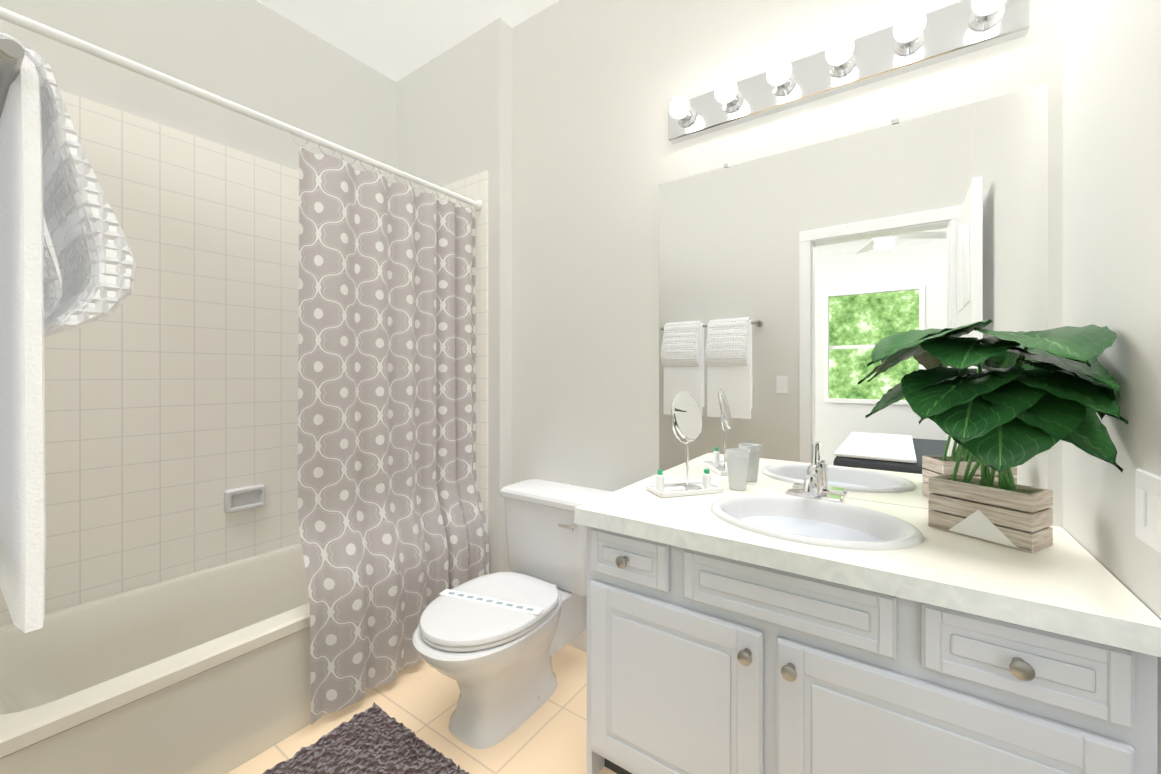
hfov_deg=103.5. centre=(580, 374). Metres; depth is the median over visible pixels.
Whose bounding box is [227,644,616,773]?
floor
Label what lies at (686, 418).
makeup mirror
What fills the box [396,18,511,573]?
wall
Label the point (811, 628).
bathroom vanity
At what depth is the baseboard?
1.97 m
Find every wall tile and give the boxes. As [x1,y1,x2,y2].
[0,90,300,626]
[427,171,487,529]
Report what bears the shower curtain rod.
attached to the wall tile
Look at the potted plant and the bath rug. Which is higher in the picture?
the potted plant
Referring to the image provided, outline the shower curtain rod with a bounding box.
[0,7,481,211]
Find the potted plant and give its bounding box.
[858,319,1127,552]
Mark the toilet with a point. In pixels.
(491, 644)
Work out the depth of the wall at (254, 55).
2.00 m
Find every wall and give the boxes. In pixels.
[0,0,395,182]
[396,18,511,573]
[512,0,1062,630]
[1062,0,1160,773]
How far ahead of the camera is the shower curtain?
1.78 m
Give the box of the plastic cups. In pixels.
[726,448,749,490]
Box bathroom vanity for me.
[574,444,1160,773]
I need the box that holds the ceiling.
[255,0,558,81]
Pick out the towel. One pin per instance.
(67, 262)
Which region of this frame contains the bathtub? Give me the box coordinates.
[0,543,406,773]
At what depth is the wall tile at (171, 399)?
1.85 m
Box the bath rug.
[263,702,468,773]
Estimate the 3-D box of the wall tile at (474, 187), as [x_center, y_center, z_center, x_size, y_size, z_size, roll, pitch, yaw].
[-0.763,-0.084,2.446,0.755,1.824,0.010,0,0,35]
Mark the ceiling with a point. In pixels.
(395, 40)
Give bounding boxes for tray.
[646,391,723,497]
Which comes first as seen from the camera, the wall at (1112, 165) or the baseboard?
the wall at (1112, 165)
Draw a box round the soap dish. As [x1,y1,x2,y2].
[224,484,264,512]
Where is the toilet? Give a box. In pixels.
[412,479,611,748]
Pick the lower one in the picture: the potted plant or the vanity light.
the potted plant
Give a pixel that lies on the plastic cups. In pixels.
(737, 462)
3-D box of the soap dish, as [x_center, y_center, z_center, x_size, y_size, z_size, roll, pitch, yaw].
[-1.488,0.550,2.034,0.036,0.100,0.150,0,0,35]
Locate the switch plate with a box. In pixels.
[1135,468,1160,553]
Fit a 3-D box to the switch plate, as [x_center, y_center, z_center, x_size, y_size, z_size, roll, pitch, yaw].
[0.923,0.220,0.738,0.009,0.120,0.125,0,0,35]
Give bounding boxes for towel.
[0,32,135,632]
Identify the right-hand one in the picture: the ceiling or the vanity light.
the vanity light
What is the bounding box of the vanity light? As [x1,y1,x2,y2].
[668,0,1029,143]
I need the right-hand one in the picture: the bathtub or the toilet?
the toilet
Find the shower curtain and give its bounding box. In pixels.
[298,146,488,724]
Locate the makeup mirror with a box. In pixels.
[671,391,702,490]
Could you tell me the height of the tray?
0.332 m
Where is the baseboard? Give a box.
[568,631,586,651]

